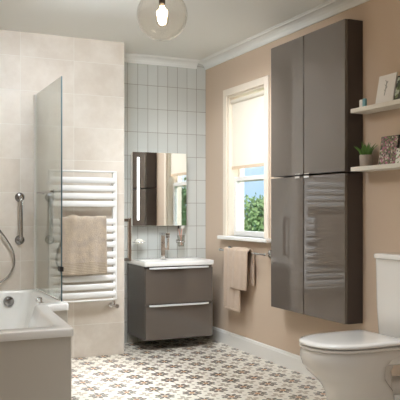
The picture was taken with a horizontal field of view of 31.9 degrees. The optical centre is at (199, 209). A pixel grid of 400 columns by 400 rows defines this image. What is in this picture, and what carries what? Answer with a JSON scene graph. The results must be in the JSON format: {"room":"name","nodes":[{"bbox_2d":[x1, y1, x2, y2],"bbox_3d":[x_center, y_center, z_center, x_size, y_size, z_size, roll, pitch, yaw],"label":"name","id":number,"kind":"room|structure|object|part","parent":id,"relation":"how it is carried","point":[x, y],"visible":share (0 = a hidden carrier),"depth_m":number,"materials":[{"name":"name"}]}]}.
{"room":"bathroom","nodes":[
{"label":"bathroom","id":0,"kind":"room"},
{"bbox_2d":[0,30,123,357],"bbox_3d":[-1.556,-0.095,5.513,1.800,2.490,0.630,0,0,-25],"label":"wall partition","id":1,"kind":"structure","parent":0,"point":[91,71],"depth_m":5.39,"materials":[{"name":"beige tile"}]},
{"bbox_2d":[0,230,14,282],"bbox_3d":[-1.570,-0.126,5.053,0.487,1.349,0.192,0,0,-25],"label":"shower","id":2,"kind":"object","parent":1,"relation":"attached to","point":[2,234],"visible":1,"depth_m":5.19,"materials":[{"name":"silver metal"}]},
{"bbox_2d":[15,193,24,244],"bbox_3d":[-1.339,0.065,5.225,0.072,0.392,0.074,0,0,-25],"label":"grab bar","id":3,"kind":"object","parent":1,"relation":"attached to","point":[19,197],"visible":1,"depth_m":5.20,"materials":[{"name":"metal"}]},
{"bbox_2d":[46,170,118,307],"bbox_3d":[-0.901,0.234,5.400,0.543,1.078,0.125,0,0,-25],"label":"towel radiator","id":4,"kind":"object","parent":1,"relation":"attached to","point":[112,181],"visible":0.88,"depth_m":5.36,"materials":[{"name":"white metal"}]},
{"bbox_2d":[58,215,106,275],"bbox_3d":[-0.897,0.264,5.359,0.366,0.461,0.101,0,0,-25],"label":"bath towel","id":5,"kind":"object","parent":4,"relation":"hanging from","point":[84,238],"visible":0.98,"depth_m":5.33,"materials":[{"name":"beige fabric"}]},
{"bbox_2d":[124,218,130,260],"bbox_3d":[-0.592,0.240,5.660,0.072,0.350,0.026,0,0,-25],"label":"grab bar","id":6,"kind":"object","parent":1,"relation":"attached to","point":[128,220],"visible":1,"depth_m":5.66,"materials":[{"name":"metal"}]},
{"bbox_2d":[0,0,329,59],"bbox_3d":[-0.142,-1.390,2.563,4.100,0.100,7.170,0,0,-25],"label":"ceiling","id":7,"kind":"structure","parent":0,"point":[212,26],"depth_m":4.95,"materials":[{"name":"paint"}]},
{"bbox_2d":[137,0,187,40],"bbox_3d":[-0.186,-1.085,3.431,0.250,0.510,0.250,0,0,-25],"label":"pendant lamp","id":8,"kind":"object","parent":7,"relation":"hanging from","point":[161,2],"visible":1,"depth_m":3.42,"materials":[{"name":"clear glass"}]},
{"bbox_2d":[124,62,205,342],"bbox_3d":[-0.418,-0.095,6.277,0.947,2.490,0.200,0,0,-25],"label":"wall","id":9,"kind":"structure","parent":0,"point":[165,106],"depth_m":6.22,"materials":[{"name":"white tile"}]},
{"bbox_2d":[133,239,144,243],"bbox_3d":[-0.529,0.276,6.038,0.112,0.040,0.141,0,0,-25],"label":"soap dish","id":10,"kind":"object","parent":9,"relation":"attached to","point":[134,241],"visible":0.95,"depth_m":5.99,"materials":[{"name":"white ceramic"}]},
{"bbox_2d":[131,152,185,225],"bbox_3d":[-0.366,-0.181,6.146,0.506,0.637,0.080,0,0,-25],"label":"mirror cabinet","id":11,"kind":"object","parent":9,"relation":"attached to","point":[158,180],"visible":0.99,"depth_m":6.10,"materials":[{"name":"silver metal"}]},
{"bbox_2d":[124,53,200,68],"bbox_3d":[-0.390,-1.309,6.128,0.832,0.062,0.095,0,0,-25],"label":"trim","id":12,"kind":"structure","parent":9,"relation":"attached to","point":[128,57],"depth_m":6.16,"materials":[{"name":"paint"}]},
{"bbox_2d":[127,263,212,340],"bbox_3d":[-0.256,0.762,5.983,0.606,0.605,0.469,0,0,-25],"label":"vanity unit","id":13,"kind":"object","parent":9,"relation":"attached to","point":[164,302],"visible":0.98,"depth_m":5.79,"materials":[{"name":"laminate"}]},
{"bbox_2d":[126,257,213,266],"bbox_3d":[-0.260,0.440,5.985,0.624,0.038,0.461,0,0,-25],"label":"washbasin","id":14,"kind":"object","parent":13,"relation":"in","point":[170,261],"visible":0.93,"depth_m":5.87,"materials":[{"name":"white ceramic"}]},
{"bbox_2d":[159,232,169,259],"bbox_3d":[-0.289,0.312,6.046,0.082,0.234,0.162,0,0,-25],"label":"mixer tap","id":15,"kind":"object","parent":14,"relation":"on","point":[162,235],"visible":1,"depth_m":6.06,"materials":[{"name":"silver metal"}]},
{"bbox_3d":[-0.297,0.217,6.014,0.042,0.045,0.110,0,0,-25],"label":"spout","id":16,"kind":"part","parent":15,"relation":"part of","materials":[{"name":"silver metal"}]},
{"bbox_3d":[-0.292,0.278,6.099,0.043,0.145,0.028,0,0,-25],"label":"lever","id":17,"kind":"part","parent":15,"relation":"part of","materials":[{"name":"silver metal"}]},
{"bbox_3d":[-0.169,0.623,5.797,0.602,0.286,0.019,0,0,-25],"label":"drawer","id":18,"kind":"part","parent":13,"relation":"part of","materials":[{"name":"laminate"}]},
{"bbox_3d":[-0.165,0.475,5.780,0.531,0.013,0.024,0,0,-25],"label":"handle","id":19,"kind":"part","parent":13,"relation":"part of","materials":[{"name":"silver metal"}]},
{"bbox_3d":[-0.169,0.922,5.797,0.602,0.272,0.019,0,0,-25],"label":"drawer","id":20,"kind":"part","parent":13,"relation":"part of","materials":[{"name":"laminate"}]},
{"bbox_3d":[-0.165,0.781,5.780,0.531,0.013,0.024,0,0,-25],"label":"handle","id":21,"kind":"part","parent":13,"relation":"part of","materials":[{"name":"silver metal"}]},
{"bbox_2d":[176,237,185,246],"bbox_3d":[-0.175,0.273,6.216,0.082,0.100,0.116,0,0,-25],"label":"holder","id":22,"kind":"object","parent":9,"relation":"attached to","point":[177,239],"visible":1,"depth_m":6.20,"materials":[{"name":"silver metal"}]},
{"bbox_2d":[71,336,325,399],"bbox_3d":[-0.142,1.200,2.563,4.100,0.100,7.170,0,0,-25],"label":"floor","id":23,"kind":"structure","parent":0,"point":[191,368],"depth_m":4.83,"materials":[{"name":"tile"}]},
{"bbox_2d":[0,289,72,399],"bbox_3d":[-1.251,0.847,4.286,0.916,0.607,1.848,0,0,-25],"label":"bathtub","id":24,"kind":"object","parent":23,"relation":"on","point":[36,333],"visible":0.99,"depth_m":3.52,"materials":[{"name":"white ceramic"}]},
{"bbox_2d":[0,289,72,341],"bbox_3d":[-1.251,0.804,4.286,0.916,0.412,1.848,0,0,-25],"label":"tub","id":25,"kind":"object","parent":24,"relation":"in","point":[22,318],"depth_m":4.44,"materials":[{"name":"white ceramic"}]},
{"bbox_3d":[-1.013,0.571,4.426,0.044,0.056,0.105,0,0,-6],"label":"bath lever","id":26,"kind":"part","parent":24,"relation":"part of","materials":[{"name":"silver metal"}]},
{"bbox_2d":[34,76,63,301],"bbox_3d":[-1.085,-0.136,4.919,0.051,1.468,0.841,0,0,-25],"label":"screen","id":27,"kind":"object","parent":24,"relation":"on","point":[60,268],"visible":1,"depth_m":5.25,"materials":[{"name":"clear glass"}]},
{"bbox_3d":[-1.076,-0.125,4.881,0.036,0.028,0.440,0,0,-25],"label":"screen rail","id":28,"kind":"part","parent":27,"relation":"part of","materials":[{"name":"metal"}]},
{"bbox_2d":[299,252,399,399],"bbox_3d":[0.876,0.693,3.731,0.744,0.913,0.408,0,0,-25],"label":"toilet","id":29,"kind":"object","parent":23,"relation":"on","point":[349,364],"visible":1,"depth_m":3.58,"materials":[{"name":"white ceramic"}]},
{"bbox_3d":[0.774,0.707,3.683,0.513,0.015,0.404,0,0,-25],"label":"seat","id":30,"kind":"part","parent":29,"relation":"part of","materials":[{"name":"white plastic"}]},
{"bbox_3d":[0.774,0.682,3.683,0.520,0.024,0.408,0,0,-25],"label":"lid","id":31,"kind":"part","parent":29,"relation":"part of","materials":[{"name":"white plastic"}]},
{"bbox_3d":[1.132,0.259,3.849,0.176,0.030,0.392,0,0,-25],"label":"cistern lid","id":32,"kind":"part","parent":29,"relation":"part of","materials":[{"name":"white ceramic"}]},
{"bbox_2d":[206,0,399,375],"bbox_3d":[1.589,-0.095,3.256,0.150,2.490,7.370,0,0,-25],"label":"wall","id":33,"kind":"structure","parent":0,"point":[257,320],"depth_m":4.99,"materials":[{"name":"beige paint"}]},
{"bbox_2d":[217,75,270,242],"bbox_3d":[0.430,-0.390,5.723,0.235,1.280,0.840,0,0,-25],"label":"window","id":34,"kind":"structure","parent":33,"relation":"in","point":[233,180],"depth_m":5.96,"materials":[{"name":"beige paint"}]},
{"bbox_3d":[0.430,0.235,5.723,0.235,0.030,0.840,0,0,-25],"label":"sill","id":35,"kind":"part","parent":34,"relation":"part of","materials":[{"name":"white paint"}]},
{"bbox_2d":[230,90,263,169],"bbox_3d":[0.401,-0.642,5.709,0.040,0.595,0.600,0,0,-25],"label":"roller blind","id":36,"kind":"object","parent":34,"relation":"attached to","point":[248,110],"visible":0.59,"depth_m":5.71,"materials":[{"name":"fabric"}]},
{"bbox_3d":[0.434,-0.030,5.725,0.035,0.500,0.610,0,0,-25],"label":"sash","id":37,"kind":"part","parent":34,"relation":"part of","materials":[{"name":"white paint"}]},
{"bbox_3d":[0.471,-0.598,5.742,0.035,0.715,0.610,0,0,-25],"label":"sash","id":38,"kind":"part","parent":34,"relation":"part of","materials":[{"name":"white paint"}]},
{"bbox_2d":[219,246,270,258],"bbox_3d":[0.360,0.338,5.633,0.078,0.068,0.790,0,0,-25],"label":"towel rail","id":39,"kind":"object","parent":33,"relation":"attached to","point":[268,254],"visible":0.59,"depth_m":5.34,"materials":[{"name":"silver metal"}]},
{"bbox_2d":[223,247,254,311],"bbox_3d":[0.307,0.559,5.683,0.090,0.521,0.422,0,0,-25],"label":"hand towel","id":40,"kind":"object","parent":39,"relation":"hanging from","point":[239,272],"visible":0.98,"depth_m":5.63,"materials":[{"name":"beige fabric"}]},
{"bbox_3d":[0.336,0.338,5.622,0.026,0.026,0.790,0,0,-25],"label":"rail","id":41,"kind":"part","parent":39,"relation":"part of","materials":[{"name":"silver metal"}]},
{"bbox_2d":[198,0,369,69],"bbox_3d":[1.478,-1.309,3.205,0.095,0.062,6.970,0,0,-25],"label":"trim","id":42,"kind":"structure","parent":33,"relation":"attached to","point":[331,8],"depth_m":5.10,"materials":[{"name":"paint"}]},
{"bbox_2d":[205,326,399,399],"bbox_3d":[1.512,1.093,3.221,0.018,0.114,6.970,0,0,-25],"label":"baseboard","id":43,"kind":"structure","parent":33,"relation":"attached to","point":[283,358],"depth_m":5.42,"materials":[{"name":"white paint"}]},
{"bbox_2d":[271,173,362,323],"bbox_3d":[0.753,0.236,4.695,0.152,0.928,0.879,0,0,-25],"label":"upper cabinet","id":44,"kind":"object","parent":33,"relation":"attached to","point":[317,220],"visible":1,"depth_m":4.51,"materials":[{"name":"laminate"}]},
{"bbox_3d":[0.612,0.236,4.881,0.020,0.924,0.422,0,0,-25],"label":"door","id":45,"kind":"part","parent":44,"relation":"part of","materials":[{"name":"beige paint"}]},
{"bbox_3d":[0.799,0.236,4.479,0.020,0.924,0.448,0,0,-25],"label":"door","id":46,"kind":"part","parent":44,"relation":"part of","materials":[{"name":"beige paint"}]},
{"bbox_2d":[271,19,362,177],"bbox_3d":[0.754,-0.703,4.696,0.150,0.934,0.879,0,0,-25],"label":"upper cabinet","id":47,"kind":"object","parent":33,"relation":"attached to","point":[317,76],"visible":0.98,"depth_m":4.54,"materials":[{"name":"grey laminate"}]},
{"bbox_3d":[0.612,-0.703,4.881,0.020,0.930,0.422,0,0,-25],"label":"door","id":48,"kind":"part","parent":47,"relation":"part of","materials":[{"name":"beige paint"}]},
{"bbox_3d":[0.799,-0.703,4.479,0.020,0.930,0.448,0,0,-25],"label":"door","id":49,"kind":"part","parent":47,"relation":"part of","materials":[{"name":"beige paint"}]},
{"bbox_2d":[351,99,399,113],"bbox_3d":[1.233,-0.598,3.692,0.126,0.026,1.260,0,0,-25],"label":"wall shelf","id":50,"kind":"object","parent":33,"relation":"attached to","point":[393,104],"visible":1,"depth_m":4.05,"materials":[{"name":"white wood"}]},
{"bbox_2d":[359,98,366,106],"bbox_3d":[0.977,-0.637,4.194,0.040,0.052,0.071,0,0,7],"label":"jar","id":51,"kind":"object","parent":50,"relation":"on","point":[363,102],"visible":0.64,"depth_m":4.16,"materials":[{"name":"white plastic"}]},
{"bbox_2d":[362,98,366,106],"bbox_3d":[0.981,-0.637,4.171,0.026,0.052,0.026,0,0,-25],"label":"bottle","id":52,"kind":"object","parent":50,"relation":"on","point":[364,101],"depth_m":4.16,"materials":[{"name":"ceramic"}]},
{"bbox_2d":[375,72,397,103],"bbox_3d":[1.068,-0.695,4.014,0.038,0.168,0.152,0,0,-25],"label":"card","id":53,"kind":"object","parent":50,"relation":"on","point":[386,85],"visible":0.88,"depth_m":4.01,"materials":[{"name":"white paper"}]},
{"bbox_2d":[394,76,399,99],"bbox_3d":[1.137,-0.684,3.881,0.040,0.144,0.149,0,0,-25],"label":"framed picture","id":54,"kind":"object","parent":50,"relation":"on","point":[397,89],"visible":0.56,"depth_m":3.92,"materials":[{"name":"black plastic"}]},
{"bbox_2d":[351,163,399,171],"bbox_3d":[1.233,-0.246,3.692,0.126,0.026,1.260,0,0,-25],"label":"wall shelf","id":55,"kind":"object","parent":33,"relation":"attached to","point":[394,166],"visible":1,"depth_m":4.03,"materials":[{"name":"white wood"}]},
{"bbox_2d":[354,141,376,165],"bbox_3d":[0.992,-0.337,4.205,0.132,0.154,0.134,0,0,40],"label":"potted plant","id":56,"kind":"object","parent":55,"relation":"on","point":[366,158],"visible":0.94,"depth_m":4.17,"materials":[{"name":"green plant"}]},
{"bbox_3d":[0.996,-0.294,4.195,0.080,0.070,0.080,0,0,-25],"label":"pot","id":57,"kind":"part","parent":56,"relation":"part of","materials":[{"name":"ceramic"}]},
{"bbox_2d":[378,135,399,164],"bbox_3d":[1.080,-0.342,3.998,0.038,0.164,0.150,0,0,-25],"label":"picture","id":58,"kind":"object","parent":55,"relation":"on","point":[389,145],"visible":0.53,"depth_m":3.99,"materials":[{"name":"multicoloured paper"}]},
{"bbox_2d":[395,148,399,162],"bbox_3d":[1.121,-0.302,3.843,0.017,0.084,0.129,0,0,-25],"label":"greeting card","id":59,"kind":"object","parent":55,"relation":"on","point":[397,160],"visible":1,"depth_m":3.88,"materials":[{"name":"white paper"}]},
{"label":"outside","id":60,"kind":"structure","parent":0,"visible":0},
{"bbox_3d":[17.533,2.700,13.650,36.700,0.100,70.000,0,0,-25],"label":"ground","id":61,"kind":"structure","parent":60,"visible":0},
{"bbox_2d":[244,192,263,231],"bbox_3d":[2.450,0.933,25.422,2.479,3.454,2.566,0,0,-25],"label":"tree","id":62,"kind":"object","parent":61,"relation":"on","point":[255,211],"visible":0.24,"depth_m":24.91,"materials":[{"name":"green plant"}]}
]}

